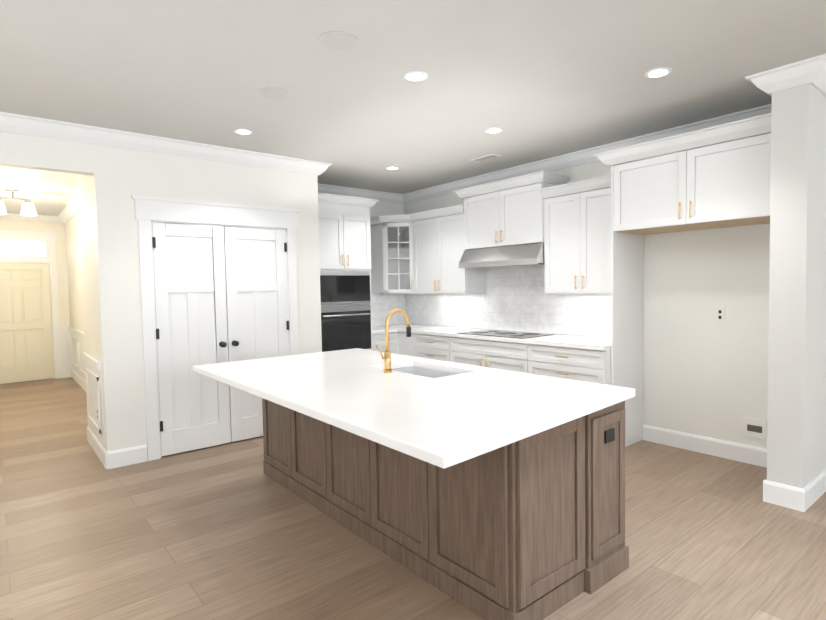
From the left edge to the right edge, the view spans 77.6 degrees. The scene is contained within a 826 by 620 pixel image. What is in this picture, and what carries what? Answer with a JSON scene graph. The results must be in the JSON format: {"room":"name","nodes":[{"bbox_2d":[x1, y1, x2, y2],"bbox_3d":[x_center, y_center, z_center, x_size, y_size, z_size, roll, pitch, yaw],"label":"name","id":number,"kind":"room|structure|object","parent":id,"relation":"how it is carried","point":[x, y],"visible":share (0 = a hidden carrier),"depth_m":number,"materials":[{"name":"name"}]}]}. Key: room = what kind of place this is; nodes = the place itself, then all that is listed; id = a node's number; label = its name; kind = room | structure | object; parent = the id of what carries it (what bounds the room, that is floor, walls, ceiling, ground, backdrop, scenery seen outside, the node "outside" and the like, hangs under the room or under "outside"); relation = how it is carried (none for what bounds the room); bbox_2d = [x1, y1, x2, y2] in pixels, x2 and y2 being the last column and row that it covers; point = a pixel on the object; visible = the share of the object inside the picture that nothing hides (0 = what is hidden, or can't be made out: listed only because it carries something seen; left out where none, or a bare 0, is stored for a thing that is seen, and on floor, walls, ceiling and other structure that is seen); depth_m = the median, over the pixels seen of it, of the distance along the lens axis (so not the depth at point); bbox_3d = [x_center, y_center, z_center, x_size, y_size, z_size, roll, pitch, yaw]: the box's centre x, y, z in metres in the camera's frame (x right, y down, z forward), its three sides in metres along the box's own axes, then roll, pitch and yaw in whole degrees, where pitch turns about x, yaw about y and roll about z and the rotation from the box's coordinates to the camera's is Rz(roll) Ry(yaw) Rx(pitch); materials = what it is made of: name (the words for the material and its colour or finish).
{"room":"kitchen","nodes":[
{"label":"kitchen","id":0,"kind":"room"},
{"bbox_2d":[0,220,67,327],"bbox_3d":[-6.542,-0.180,8.310,1.620,2.730,0.120,-3,3,-39],"label":"wall","id":1,"kind":"structure","parent":0,"point":[62,267],"depth_m":8.68,"materials":[{"name":"paint"}]},
{"bbox_2d":[0,238,48,257],"bbox_3d":[-6.462,-1.003,8.315,0.910,0.310,0.035,-3,3,-39],"label":"window","id":2,"kind":"structure","parent":1,"relation":"in","point":[23,248],"depth_m":8.40,"materials":[{"name":"white glass"}]},
{"bbox_2d":[0,262,54,383],"bbox_3d":[-6.415,0.203,8.338,0.906,1.940,0.075,-3,3,-39],"label":"front door","id":3,"kind":"structure","parent":1,"relation":"in","point":[26,345],"depth_m":8.41,"materials":[{"name":"beige paint"}]},
{"bbox_2d":[0,213,55,222],"bbox_3d":[-6.489,-1.484,8.164,1.350,0.112,0.112,-3,3,-39],"label":"crown molding","id":4,"kind":"structure","parent":1,"relation":"attached to","point":[9,216],"depth_m":8.36,"materials":[{"name":"white wood"}]},
{"bbox_2d":[64,214,79,330],"bbox_3d":[-4.397,-0.163,7.061,0.120,2.730,4.770,-3,3,-39],"label":"wall","id":5,"kind":"structure","parent":0,"point":[70,227],"depth_m":8.29,"materials":[{"name":"paint"}]},
{"bbox_2d":[56,192,77,223],"bbox_3d":[-4.518,-1.464,6.922,0.130,0.112,4.530,-3,3,-39],"label":"crown molding","id":6,"kind":"structure","parent":5,"relation":"attached to","point":[71,208],"depth_m":7.73,"materials":[{"name":"white wood"}]},
{"bbox_2d":[67,369,85,391],"bbox_3d":[-4.436,1.134,7.068,0.040,0.140,4.530,-3,3,-39],"label":"baseboard","id":7,"kind":"structure","parent":5,"relation":"attached to","point":[70,372],"depth_m":8.27,"materials":[{"name":"white wood"}]},
{"bbox_2d":[76,174,100,361],"bbox_3d":[-2.884,-0.084,4.682,0.120,2.730,1.070,-3,3,-39],"label":"wall","id":8,"kind":"structure","parent":0,"point":[77,274],"depth_m":4.61,"materials":[{"name":"paint"}]},
{"bbox_2d":[87,426,110,468],"bbox_3d":[-2.832,1.216,4.598,0.016,0.140,1.086,-3,3,-39],"label":"baseboard","id":9,"kind":"structure","parent":8,"relation":"attached to","point":[104,456],"depth_m":4.43,"materials":[{"name":"white wood"}]},
{"bbox_2d":[0,131,321,456],"bbox_3d":[-3.768,0.000,3.192,7.130,2.730,0.120,-3,3,-39],"label":"wall","id":10,"kind":"structure","parent":0,"point":[118,174],"depth_m":4.28,"materials":[{"name":"paint"}]},
{"bbox_2d":[0,112,331,175],"bbox_3d":[-3.641,-1.309,3.107,7.152,0.112,0.112,-3,3,-39],"label":"crown molding","id":11,"kind":"structure","parent":10,"relation":"attached to","point":[9,122],"depth_m":4.27,"materials":[{"name":"white wood"}]},
{"bbox_2d":[152,222,288,455],"bbox_3d":[-1.713,0.235,4.773,1.224,2.023,0.107,-3,3,-39],"label":"pantry doors","id":12,"kind":"structure","parent":10,"relation":"in","point":[220,294],"depth_m":4.70,"materials":[{"name":"white wood"}]},
{"bbox_2d":[369,201,403,325],"bbox_3d":[-0.934,-0.212,6.757,2.020,2.730,0.120,-3,3,-39],"label":"wall","id":13,"kind":"structure","parent":0,"point":[379,208],"depth_m":7.11,"materials":[{"name":"paint"}]},
{"bbox_2d":[318,183,403,203],"bbox_3d":[-0.885,-1.516,6.608,1.780,0.112,0.112,-3,3,-39],"label":"crown molding","id":14,"kind":"structure","parent":13,"relation":"attached to","point":[381,196],"depth_m":6.75,"materials":[{"name":"white wood"}]},
{"bbox_2d":[371,294,406,325],"bbox_3d":[-0.520,-0.255,7.012,1.020,0.943,0.008,-3,3,-39],"label":"tile backsplash","id":15,"kind":"structure","parent":13,"relation":"attached to","point":[381,304],"depth_m":7.15,"materials":[{"name":"white tile"}]},
{"bbox_2d":[370,214,409,293],"bbox_3d":[-0.195,-0.724,6.870,0.695,1.015,0.610,-3,3,-39],"label":"upper cabinet","id":16,"kind":"object","parent":13,"relation":"attached to","point":[388,232],"depth_m":6.76,"materials":[{"name":"white wood"}]},
{"bbox_2d":[0,377,825,619],"bbox_3d":[-2.004,1.410,2.610,9.307,0.100,15.120,-3,3,-39],"label":"floor","id":17,"kind":"structure","parent":0,"point":[229,531],"depth_m":2.88,"materials":[{"name":"brown wood"}]},
{"bbox_2d":[318,193,378,351],"bbox_3d":[-0.980,-0.061,6.164,0.943,2.487,0.743,-3,3,-39],"label":"tall cabinet","id":18,"kind":"object","parent":17,"relation":"on","point":[345,263],"visible":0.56,"depth_m":5.92,"materials":[{"name":"white"}]},
{"bbox_2d":[262,365,628,619],"bbox_3d":[-0.052,0.862,3.295,0.860,0.867,2.546,-3,3,-39],"label":"kitchen island","id":19,"kind":"object","parent":17,"relation":"on","point":[486,493],"depth_m":2.39,"materials":[{"name":"brown wood"}]},
{"bbox_2d":[192,349,634,468],"bbox_3d":[-0.198,0.426,3.092,1.415,0.052,2.664,-3,3,-39],"label":"island countertop","id":20,"kind":"structure","parent":19,"relation":"on","point":[471,412],"depth_m":2.46,"materials":[{"name":"white stone"}]},
{"bbox_2d":[376,309,410,372],"bbox_3d":[-0.119,0.190,3.296,0.227,0.397,0.109,-3,3,-39],"label":"faucet","id":21,"kind":"object","parent":20,"relation":"on","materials":[{"name":"gold metal"}]},
{"bbox_2d":[372,332,610,384],"bbox_3d":[0.597,0.735,5.725,1.041,0.875,3.456,-3,3,-39],"label":"base cabinet","id":22,"kind":"object","parent":17,"relation":"on","point":[582,358],"depth_m":5.10,"materials":[{"name":"white wood"}]},
{"bbox_2d":[372,324,610,351],"bbox_3d":[0.589,0.278,5.705,1.039,0.040,3.456,-3,3,-39],"label":"countertop","id":23,"kind":"structure","parent":22,"relation":"on","point":[426,332],"depth_m":5.17,"materials":[{"name":"white stone"}]},
{"bbox_2d":[468,329,555,339],"bbox_3d":[0.979,0.255,5.532,0.510,0.007,0.910,-3,3,-39],"label":"cooktop","id":24,"kind":"object","parent":23,"relation":"in","point":[483,332],"depth_m":5.45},
{"bbox_2d":[593,113,770,446],"bbox_3d":[2.183,-0.042,4.054,0.633,2.520,1.294,-3,3,-39],"label":"surround","id":25,"kind":"object","parent":17,"relation":"on","point":[717,176],"visible":0.9,"depth_m":3.97,"materials":[{"name":"white wood"}]},
{"bbox_2d":[0,0,825,215],"bbox_3d":[-2.055,-1.416,2.483,9.307,0.100,15.120,-3,3,-39],"label":"ceiling","id":26,"kind":"structure","parent":0,"point":[536,80],"depth_m":3.10,"materials":[{"name":"paint"}]},
{"bbox_2d":[0,189,36,215],"bbox_3d":[-4.968,-1.339,6.383,0.470,0.300,0.170,-3,3,-39],"label":"light","id":27,"kind":"object","parent":26,"relation":"attached to","point":[28,208],"visible":1,"depth_m":6.41,"materials":[{"name":"white glass"}]},
{"bbox_2d":[233,128,252,134],"bbox_3d":[-1.382,-1.451,4.183,0.148,0.007,0.148,0,3,24],"label":"recessed light","id":28,"kind":"object","parent":26,"relation":"in","point":[239,131],"depth_m":4.17,"materials":[{"name":"white"}]},
{"bbox_2d":[258,88,290,99],"bbox_3d":[-0.914,-1.424,3.390,0.209,0.007,0.209,2,4,45],"label":"ceiling speaker","id":29,"kind":"object","parent":26,"relation":"in","point":[267,93],"depth_m":3.38,"materials":[{"name":"paint"}]},
{"bbox_2d":[318,31,358,50],"bbox_3d":[-0.388,-1.401,2.684,0.209,0.007,0.209,2,4,45],"label":"ceiling speaker","id":30,"kind":"object","parent":26,"relation":"in","point":[338,41],"depth_m":2.67,"materials":[{"name":"paint"}]},
{"bbox_2d":[386,166,398,169],"bbox_3d":[-0.221,-1.534,5.556,0.148,0.007,0.148,0,3,24],"label":"recessed light","id":31,"kind":"object","parent":26,"relation":"in","point":[390,167],"depth_m":5.55,"materials":[{"name":"white"}]},
{"bbox_2d":[404,71,428,81],"bbox_3d":[0.021,-1.430,3.147,0.148,0.007,0.148,0,3,24],"label":"recessed light","id":32,"kind":"object","parent":26,"relation":"in","point":[415,76],"depth_m":3.14,"materials":[{"name":"white"}]},
{"bbox_2d":[471,154,501,161],"bbox_3d":[0.737,-1.534,5.190,0.140,0.009,0.300,-3,3,-39],"label":"ceiling vent","id":33,"kind":"object","parent":26,"relation":"in","point":[485,157],"visible":1,"depth_m":5.17,"materials":[{"name":"white"}]},
{"bbox_2d":[485,127,502,132],"bbox_3d":[0.674,-1.492,4.273,0.148,0.007,0.148,0,3,24],"label":"recessed light","id":34,"kind":"object","parent":26,"relation":"in","point":[495,129],"depth_m":4.26,"materials":[{"name":"white"}]},
{"bbox_2d":[645,67,671,77],"bbox_3d":[1.507,-1.457,3.160,0.148,0.007,0.148,0,3,24],"label":"recessed light","id":35,"kind":"object","parent":26,"relation":"in","point":[662,71],"depth_m":3.15,"materials":[{"name":"white plastic"}]},
{"bbox_2d":[404,161,769,448],"bbox_3d":[3.085,-0.141,3.541,0.120,2.730,10.190,-3,3,-39],"label":"wall","id":36,"kind":"structure","parent":0,"point":[704,373],"depth_m":4.28,"materials":[{"name":"paint"}]},
{"bbox_2d":[406,206,485,293],"bbox_3d":[0.401,-0.712,6.350,0.431,1.015,0.942,-3,3,-39],"label":"upper cabinet","id":37,"kind":"object","parent":36,"relation":"attached to","point":[431,266],"depth_m":6.29,"materials":[{"name":"white wood"}]},
{"bbox_2d":[407,265,610,337],"bbox_3d":[0.983,-0.237,6.013,0.003,0.943,3.458,-3,3,-39],"label":"tile backsplash","id":38,"kind":"structure","parent":36,"relation":"attached to","point":[515,298],"depth_m":5.78,"materials":[{"name":"white tile"}]},
{"bbox_2d":[450,171,570,250],"bbox_3d":[1.032,-1.019,5.541,0.451,0.670,1.256,-3,3,-39],"label":"upper cabinet","id":39,"kind":"object","parent":36,"relation":"attached to","point":[510,211],"depth_m":5.41,"materials":[{"name":"white wood"}]},
{"bbox_2d":[458,243,544,267],"bbox_3d":[1.035,-0.575,5.557,0.462,0.210,1.080,-3,3,-39],"label":"range hood","id":40,"kind":"object","parent":39,"relation":"attached to","point":[520,255],"visible":0.89,"depth_m":5.37,"materials":[{"name":"silver metal"}]},
{"bbox_2d":[544,175,610,293],"bbox_3d":[1.646,-0.666,4.828,0.431,1.015,0.804,-3,3,-39],"label":"upper cabinet","id":41,"kind":"object","parent":36,"relation":"attached to","point":[563,220],"depth_m":4.75,"materials":[{"name":"white wood"}]},
{"bbox_2d":[400,107,767,203],"bbox_3d":[1.297,-1.504,5.456,0.112,0.112,4.659,-3,3,-39],"label":"crown molding","id":42,"kind":"structure","parent":36,"relation":"attached to","point":[585,156],"depth_m":5.15,"materials":[{"name":"white wood"}]},
{"bbox_2d":[643,425,766,467],"bbox_3d":[2.484,1.135,4.256,0.016,0.140,1.177,-3,3,-39],"label":"baseboard","id":43,"kind":"structure","parent":36,"relation":"attached to","point":[748,454],"depth_m":4.28,"materials":[{"name":"white wood"}]},
{"bbox_2d":[715,307,724,321],"bbox_3d":[2.495,0.037,4.175,0.008,0.120,0.070,-3,3,-39],"label":"outlet","id":44,"kind":"object","parent":36,"relation":"attached to","point":[719,314],"visible":1,"depth_m":4.17,"materials":[{"name":"white plastic"}]},
{"bbox_2d":[743,417,766,439],"bbox_3d":[2.672,0.927,4.017,0.010,0.150,0.160,-3,3,-39],"label":"outlet box","id":45,"kind":"object","parent":36,"relation":"attached to","point":[755,428],"visible":1,"depth_m":4.01,"materials":[{"name":"white plastic"}]},
{"bbox_2d":[767,84,825,488],"bbox_3d":[2.622,-0.128,3.446,0.719,2.730,0.192,-3,3,-39],"label":"wall column","id":46,"kind":"structure","parent":0,"point":[796,437],"depth_m":3.23,"materials":[{"name":"paint"}]},
{"bbox_2d":[745,69,799,112],"bbox_3d":[2.414,-1.433,3.425,0.704,0.112,0.123,-3,3,-39],"label":"crown molding","id":47,"kind":"structure","parent":46,"relation":"attached to","point":[770,81],"depth_m":3.19,"materials":[{"name":"white wood"}]},
{"bbox_2d":[763,479,790,502],"bbox_3d":[2.559,1.164,3.569,0.698,0.140,0.016,-3,3,-39],"label":"baseboard","id":48,"kind":"structure","parent":46,"relation":"attached to","point":[772,491],"depth_m":3.31,"materials":[{"name":"white wood"}]},
{"bbox_2d":[795,468,825,511],"bbox_3d":[2.691,1.169,3.408,0.698,0.140,0.016,-3,3,-39],"label":"baseboard","id":49,"kind":"structure","parent":46,"relation":"attached to","point":[808,496],"depth_m":3.26,"materials":[{"name":"white wood"}]},
{"bbox_2d":[800,53,825,96],"bbox_3d":[2.602,-1.426,3.195,0.704,0.112,0.112,-3,3,-39],"label":"crown molding","id":50,"kind":"structure","parent":46,"relation":"attached to","point":[811,71],"depth_m":3.04,"materials":[{"name":"white wood"}]}
]}

